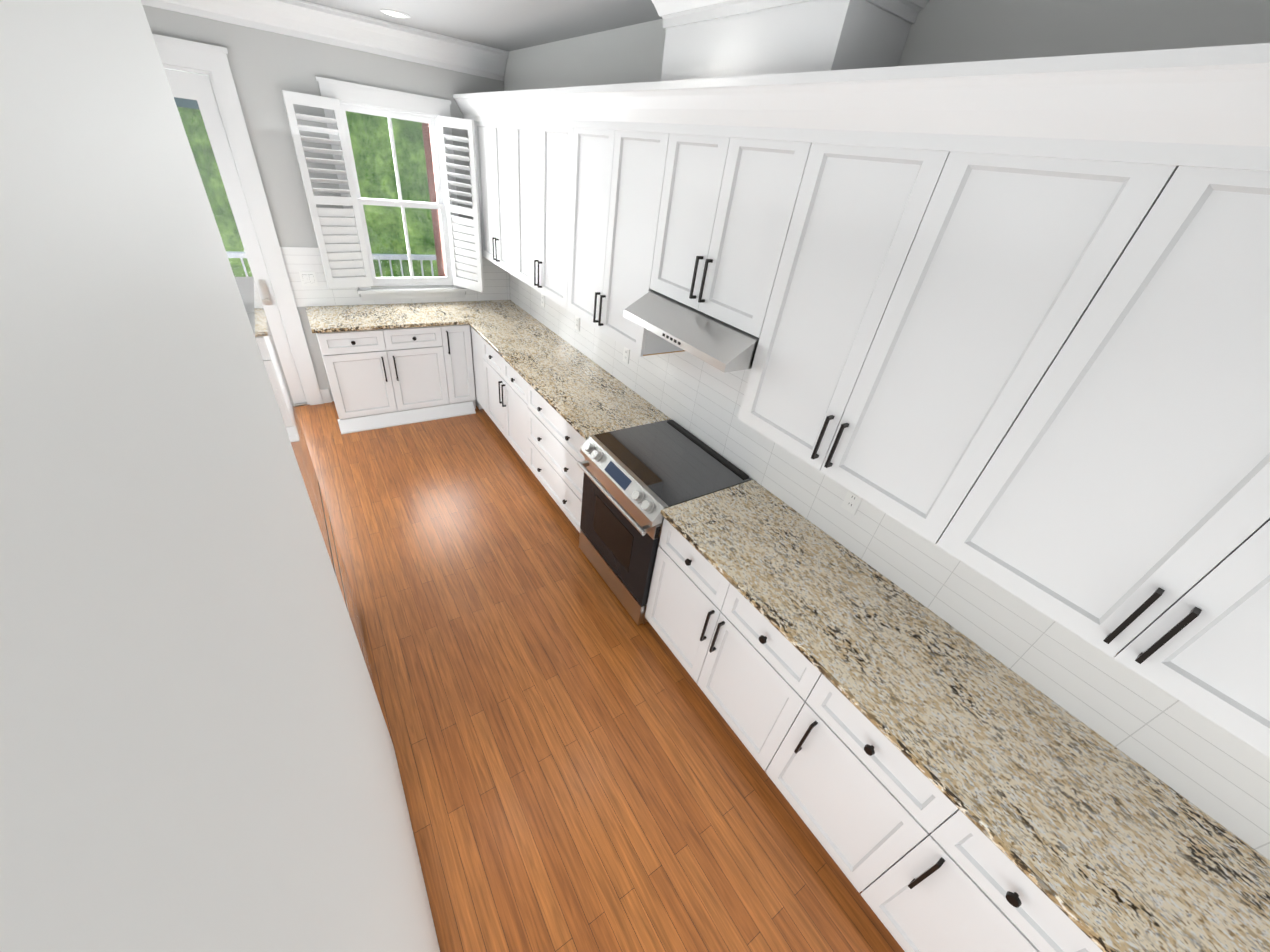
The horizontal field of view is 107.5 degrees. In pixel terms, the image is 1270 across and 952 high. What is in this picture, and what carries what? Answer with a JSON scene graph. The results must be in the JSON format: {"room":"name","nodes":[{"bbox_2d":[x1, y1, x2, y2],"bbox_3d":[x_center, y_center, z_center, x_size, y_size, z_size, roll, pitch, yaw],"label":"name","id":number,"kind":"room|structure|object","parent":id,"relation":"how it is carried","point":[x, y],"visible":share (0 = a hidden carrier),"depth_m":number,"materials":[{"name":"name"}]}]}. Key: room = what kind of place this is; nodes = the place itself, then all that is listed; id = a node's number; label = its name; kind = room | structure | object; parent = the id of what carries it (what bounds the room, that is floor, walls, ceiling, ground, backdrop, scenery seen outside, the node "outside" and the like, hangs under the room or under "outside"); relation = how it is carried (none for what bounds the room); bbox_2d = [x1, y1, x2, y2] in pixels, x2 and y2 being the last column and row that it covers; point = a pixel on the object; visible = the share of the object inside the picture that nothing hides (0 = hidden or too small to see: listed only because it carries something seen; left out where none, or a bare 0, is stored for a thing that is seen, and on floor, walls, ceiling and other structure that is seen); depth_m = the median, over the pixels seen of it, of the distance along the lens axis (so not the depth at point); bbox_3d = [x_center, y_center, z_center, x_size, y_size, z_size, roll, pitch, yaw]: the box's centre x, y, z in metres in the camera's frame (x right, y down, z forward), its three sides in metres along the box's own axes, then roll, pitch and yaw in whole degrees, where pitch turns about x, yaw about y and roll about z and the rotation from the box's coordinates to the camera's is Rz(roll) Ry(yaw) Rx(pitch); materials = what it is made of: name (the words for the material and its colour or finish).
{"room":"kitchen","nodes":[
{"label":"kitchen","id":0,"kind":"room"},
{"bbox_2d":[0,0,439,951],"bbox_3d":[-0.376,1.049,-0.135,1.020,2.920,3.530,-15,40,-31],"label":"wall","id":1,"kind":"structure","parent":0,"point":[196,750],"depth_m":0.30,"materials":[{"name":"white paint"}]},
{"bbox_2d":[143,5,509,401],"bbox_3d":[-2.569,-2.055,4.010,3.000,2.920,0.160,-15,40,-31],"label":"wall","id":2,"kind":"structure","parent":0,"point":[266,67],"depth_m":3.48,"materials":[{"name":"grey paint"}]},
{"bbox_2d":[164,69,306,406],"bbox_3d":[-3.373,-1.634,3.651,0.790,2.436,0.175,-15,40,-31],"label":"glazed door","id":3,"kind":"structure","parent":2,"relation":"in","point":[192,90],"depth_m":3.52,"materials":[{"name":"white wood"}]},
{"bbox_2d":[152,34,322,404],"bbox_3d":[-3.361,-1.699,3.603,1.074,2.600,0.198,-15,40,-31],"label":"door frame","id":4,"kind":"structure","parent":2,"relation":"attached to","point":[189,55],"depth_m":3.46,"materials":[{"name":"white wood"}]},
{"bbox_2d":[141,0,508,80],"bbox_3d":[-2.327,-3.100,3.150,2.996,0.185,0.145,-15,40,-31],"label":"crown molding","id":5,"kind":"structure","parent":2,"relation":"attached to","point":[302,19],"depth_m":3.33,"materials":[{"name":"white wood"}]},
{"bbox_2d":[320,389,331,402],"bbox_3d":[-3.003,-0.778,4.528,0.070,0.140,0.014,-15,40,-31],"label":"baseboard","id":6,"kind":"structure","parent":2,"relation":"attached to","point":[325,395],"depth_m":4.52,"materials":[{"name":"white wood"}]},
{"bbox_2d":[315,76,467,300],"bbox_3d":[-2.048,-2.388,4.102,0.974,1.579,0.180,-15,40,-31],"label":"window unit","id":7,"kind":"structure","parent":2,"relation":"in","point":[397,114],"depth_m":3.98,"materials":[{"name":"white wood"}]},
{"bbox_2d":[281,90,372,288],"bbox_3d":[-2.426,-2.214,3.745,0.058,1.330,0.358,33,41,32],"label":"window shutter","id":8,"kind":"object","parent":7,"relation":"attached to","point":[334,225],"visible":1,"depth_m":3.74,"materials":[{"name":"white wood"}]},
{"bbox_2d":[437,115,483,291],"bbox_3d":[-1.543,-2.376,4.172,0.358,1.330,0.058,20,36,18],"label":"window shutter","id":9,"kind":"object","parent":7,"relation":"attached to","point":[451,209],"visible":1,"depth_m":4.17,"materials":[{"name":"white wood"}]},
{"bbox_2d":[280,247,509,306],"bbox_3d":[-2.115,-1.878,4.398,1.911,0.475,0.008,-15,40,-31],"label":"backsplash","id":10,"kind":"structure","parent":2,"relation":"attached to","point":[495,276],"depth_m":4.14,"materials":[{"name":"tile"}]},
{"bbox_2d":[299,271,317,285],"bbox_3d":[-2.788,-1.685,3.980,0.116,0.116,0.010,-15,40,-31],"label":"switch plate","id":11,"kind":"object","parent":10,"relation":"attached to","point":[308,278],"visible":1,"depth_m":3.98,"materials":[{"name":"white plastic"}]},
{"bbox_2d":[467,127,481,245],"bbox_3d":[-1.305,-2.633,4.297,0.342,1.050,0.232,-15,40,-31],"label":"cabinet filler","id":12,"kind":"object","parent":2,"relation":"attached to","point":[470,174],"depth_m":4.20,"materials":[{"name":"white wood"}]},
{"bbox_2d":[303,0,661,50],"bbox_3d":[-0.381,-1.387,0.740,3.400,0.120,7.620,-15,40,-31],"label":"ceiling","id":13,"kind":"structure","parent":0,"point":[508,25],"depth_m":2.85,"materials":[{"name":"grey paint"}]},
{"bbox_2d":[380,9,409,17],"bbox_3d":[-1.587,-3.059,3.085,0.184,0.007,0.184,-15,40,-31],"label":"recessed light","id":14,"kind":"object","parent":13,"relation":"in","point":[394,13],"visible":1,"depth_m":3.06,"materials":[{"name":"white plastic"}]},
{"bbox_2d":[295,401,904,951],"bbox_3d":[-0.737,1.118,2.427,3.400,0.120,7.620,-15,40,-31],"label":"floor","id":15,"kind":"structure","parent":0,"point":[581,769],"depth_m":2.21,"materials":[{"name":"brown wood"}]},
{"bbox_2d":[235,277,376,695],"bbox_3d":[-1.576,0.319,1.723,0.750,1.780,0.910,-15,40,-31],"label":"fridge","id":16,"kind":"object","parent":15,"relation":"on","point":[251,299],"visible":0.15,"depth_m":1.74,"materials":[{"name":"white"}]},
{"bbox_2d":[316,326,448,418],"bbox_3d":[-2.348,-1.037,4.379,0.945,0.885,0.649,-15,40,-31],"label":"base cabinet","id":17,"kind":"object","parent":15,"relation":"on","point":[374,372],"visible":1,"depth_m":4.14,"materials":[{"name":"white wood"}]},
{"bbox_2d":[305,302,467,332],"bbox_3d":[-2.210,-1.437,4.178,1.210,0.030,0.647,-15,40,-31],"label":"countertop","id":18,"kind":"structure","parent":17,"relation":"on","point":[327,319],"depth_m":4.10,"materials":[{"name":"stone"}]},
{"bbox_2d":[337,401,475,433],"bbox_3d":[-2.131,-0.569,4.437,1.185,0.100,0.098,-15,40,-31],"label":"plinth","id":19,"kind":"object","parent":15,"relation":"on","point":[366,423],"visible":0.94,"depth_m":4.40,"materials":[{"name":"white wood"}]},
{"bbox_2d":[440,324,475,408],"bbox_3d":[-1.848,-1.172,4.686,0.260,0.885,0.649,-15,40,-31],"label":"base cabinet","id":20,"kind":"object","parent":15,"relation":"on","point":[457,348],"visible":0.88,"depth_m":4.46,"materials":[{"name":"white wood"}]},
{"bbox_2d":[470,326,486,412],"bbox_3d":[-1.401,-1.197,4.817,0.617,0.885,0.937,-15,40,-31],"label":"base cabinet","id":21,"kind":"object","parent":15,"relation":"on","point":[478,364],"visible":0.17,"depth_m":4.44,"materials":[{"name":"white wood"}]},
{"bbox_2d":[482,338,528,465],"bbox_3d":[-0.881,-0.684,4.166,0.649,0.885,1.020,-15,40,-31],"label":"base cabinet","id":22,"kind":"object","parent":15,"relation":"on","point":[506,396],"visible":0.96,"depth_m":3.96,"materials":[{"name":"white wood"}]},
{"bbox_2d":[449,300,671,439],"bbox_3d":[-0.820,-1.055,3.905,0.647,0.030,2.918,-15,40,-31],"label":"countertop","id":23,"kind":"structure","parent":22,"relation":"on","point":[582,395],"depth_m":3.54,"materials":[{"name":"stone"}]},
{"bbox_2d":[527,383,585,532],"bbox_3d":[-0.339,-0.169,3.515,0.644,0.885,0.962,-15,40,-31],"label":"base cabinet","id":24,"kind":"object","parent":15,"relation":"on","point":[556,440],"visible":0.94,"depth_m":3.33,"materials":[{"name":"white wood"}]},
{"bbox_2d":[577,419,750,624],"bbox_3d":[0.097,0.274,2.914,0.698,0.925,0.758,-15,40,-31],"label":"range","id":25,"kind":"object","parent":15,"relation":"on","point":[637,480],"visible":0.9,"depth_m":2.66,"materials":[{"name":"silver metal"}]},
{"bbox_2d":[645,518,821,770],"bbox_3d":[0.602,0.733,2.375,0.649,0.885,0.970,-15,40,-31],"label":"base cabinet","id":26,"kind":"object","parent":15,"relation":"on","point":[755,674],"visible":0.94,"depth_m":2.13,"materials":[{"name":"white wood"}]},
{"bbox_2d":[660,480,1269,951],"bbox_3d":[1.055,0.736,1.641,0.647,0.030,2.431,-15,40,-31],"label":"countertop","id":27,"kind":"structure","parent":26,"relation":"on","point":[1100,842],"depth_m":1.46,"materials":[{"name":"stone"}]},
{"bbox_2d":[766,674,957,892],"bbox_3d":[1.001,1.114,1.894,0.649,0.885,0.494,-15,40,-31],"label":"base cabinet","id":28,"kind":"object","parent":15,"relation":"on","point":[867,799],"visible":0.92,"depth_m":1.69,"materials":[{"name":"white wood"}]},
{"bbox_2d":[860,809,1102,951],"bbox_3d":[1.243,1.345,1.601,0.649,0.885,0.396,-15,40,-31],"label":"base cabinet","id":29,"kind":"object","parent":15,"relation":"on","point":[957,880],"visible":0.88,"depth_m":1.40,"materials":[{"name":"white wood"}]},
{"bbox_2d":[504,0,1269,479],"bbox_3d":[0.749,-0.489,2.386,0.150,2.920,7.620,-15,40,-31],"label":"wall","id":30,"kind":"structure","parent":0,"point":[960,30],"depth_m":1.36,"materials":[{"name":"white paint"}]},
{"bbox_2d":[474,121,516,277],"bbox_3d":[-1.018,-2.334,3.924,0.381,1.060,0.882,-15,40,-31],"label":"upper cabinet","id":31,"kind":"object","parent":30,"relation":"attached to","point":[495,152],"visible":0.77,"depth_m":3.83,"materials":[{"name":"white wood"}]},
{"bbox_2d":[514,124,572,309],"bbox_3d":[-0.529,-1.867,3.333,0.381,1.060,0.913,-15,40,-31],"label":"upper cabinet","id":32,"kind":"object","parent":30,"relation":"attached to","point":[543,168],"visible":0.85,"depth_m":3.22,"materials":[{"name":"white wood"}]},
{"bbox_2d":[567,128,684,356],"bbox_3d":[-0.028,-1.388,2.728,0.381,1.060,0.929,-15,40,-31],"label":"upper cabinet","id":33,"kind":"object","parent":30,"relation":"attached to","point":[617,184],"visible":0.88,"depth_m":2.61,"materials":[{"name":"white wood"}]},
{"bbox_2d":[650,134,811,337],"bbox_3d":[0.464,-1.092,2.058,0.381,0.690,0.795,-15,40,-31],"label":"upper cabinet","id":34,"kind":"object","parent":30,"relation":"attached to","point":[727,205],"visible":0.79,"depth_m":1.93,"materials":[{"name":"white wood"}]},
{"bbox_2d":[623,290,758,372],"bbox_3d":[0.365,-0.736,2.259,0.500,0.136,0.783,-15,40,-31],"label":"range hood","id":35,"kind":"object","parent":34,"relation":"attached to","point":[722,346],"visible":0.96,"depth_m":2.09,"materials":[{"name":"silver metal"}]},
{"bbox_2d":[651,0,928,80],"bbox_3d":[0.463,-1.602,1.770,0.445,0.466,1.146,-15,40,-31],"label":"chase","id":36,"kind":"object","parent":30,"relation":"attached to","point":[716,38],"visible":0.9,"depth_m":1.57,"materials":[{"name":"white paint"}]},
{"bbox_2d":[509,273,1269,859],"bbox_3d":[0.399,-0.627,2.741,0.008,0.842,6.211,-15,40,-31],"label":"backsplash","id":37,"kind":"structure","parent":30,"relation":"attached to","point":[1215,771],"depth_m":1.77,"materials":[{"name":"tile"}]},
{"bbox_2d":[541,294,544,307],"bbox_3d":[-0.854,-1.631,4.321,0.008,0.116,0.072,-15,40,-31],"label":"electrical outlet plate","id":38,"kind":"object","parent":37,"relation":"attached to","point":[542,296],"depth_m":4.32,"materials":[{"name":"white plastic"}]},
{"bbox_2d":[575,315,579,330],"bbox_3d":[-0.478,-1.273,3.868,0.008,0.116,0.072,-15,40,-31],"label":"electrical outlet plate","id":39,"kind":"object","parent":37,"relation":"attached to","point":[577,320],"depth_m":3.87,"materials":[{"name":"white plastic"}]},
{"bbox_2d":[623,347,629,363],"bbox_3d":[-0.064,-0.877,3.367,0.008,0.116,0.072,-15,40,-31],"label":"electrical outlet plate","id":40,"kind":"object","parent":37,"relation":"attached to","point":[626,352],"depth_m":3.36,"materials":[{"name":"white plastic"}]},
{"bbox_2d":[841,490,862,514],"bbox_3d":[0.980,0.111,2.103,0.008,0.116,0.072,-15,40,-31],"label":"electrical outlet plate","id":41,"kind":"object","parent":37,"relation":"attached to","point":[851,502],"depth_m":2.10,"materials":[{"name":"white plastic"}]},
{"bbox_2d":[738,143,1178,543],"bbox_3d":[0.911,-0.491,1.595,0.381,1.060,0.926,-15,40,-31],"label":"upper cabinet","id":42,"kind":"object","parent":30,"relation":"attached to","point":[926,310],"visible":0.88,"depth_m":1.40,"materials":[{"name":"white wood"}]},
{"bbox_2d":[936,166,1269,757],"bbox_3d":[1.419,-0.006,0.982,0.381,1.060,0.940,-15,40,-31],"label":"upper cabinet","id":43,"kind":"object","parent":30,"relation":"attached to","point":[1117,501],"visible":0.96,"depth_m":1.05,"materials":[{"name":"white wood"}]},
{"bbox_2d":[453,43,1269,171],"bbox_3d":[0.180,-1.522,1.931,0.090,0.165,6.116,-15,40,-31],"label":"crown molding","id":44,"kind":"structure","parent":43,"relation":"attached to","point":[1207,107],"depth_m":1.12,"materials":[{"name":"white wood"}]},
{"label":"outside","id":45,"kind":"structure","parent":0,"visible":0},
{"bbox_3d":[-3.253,-1.189,5.310,4.000,0.090,1.385,-15,40,-31],"label":"deck","id":46,"kind":"object","parent":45,"visible":0},
{"bbox_2d":[226,251,435,341],"bbox_3d":[-3.501,-2.025,5.345,4.000,0.970,0.060,-15,40,-31],"label":"balcony railing","id":47,"kind":"object","parent":46,"relation":"attached to","point":[379,257],"depth_m":5.46,"materials":[{"name":"white"}]},
{"bbox_2d":[421,122,445,276],"bbox_3d":[-1.937,-2.264,4.752,0.100,2.610,0.335,-15,40,-31],"label":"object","id":48,"kind":"object","parent":46,"relation":"on","point":[431,184],"depth_m":4.47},
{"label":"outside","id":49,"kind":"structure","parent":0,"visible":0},
{"bbox_2d":[170,69,437,331],"bbox_3d":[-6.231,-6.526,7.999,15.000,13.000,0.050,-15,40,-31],"label":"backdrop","id":50,"kind":"structure","parent":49,"point":[378,245],"depth_m":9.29,"materials":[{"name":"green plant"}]}
]}

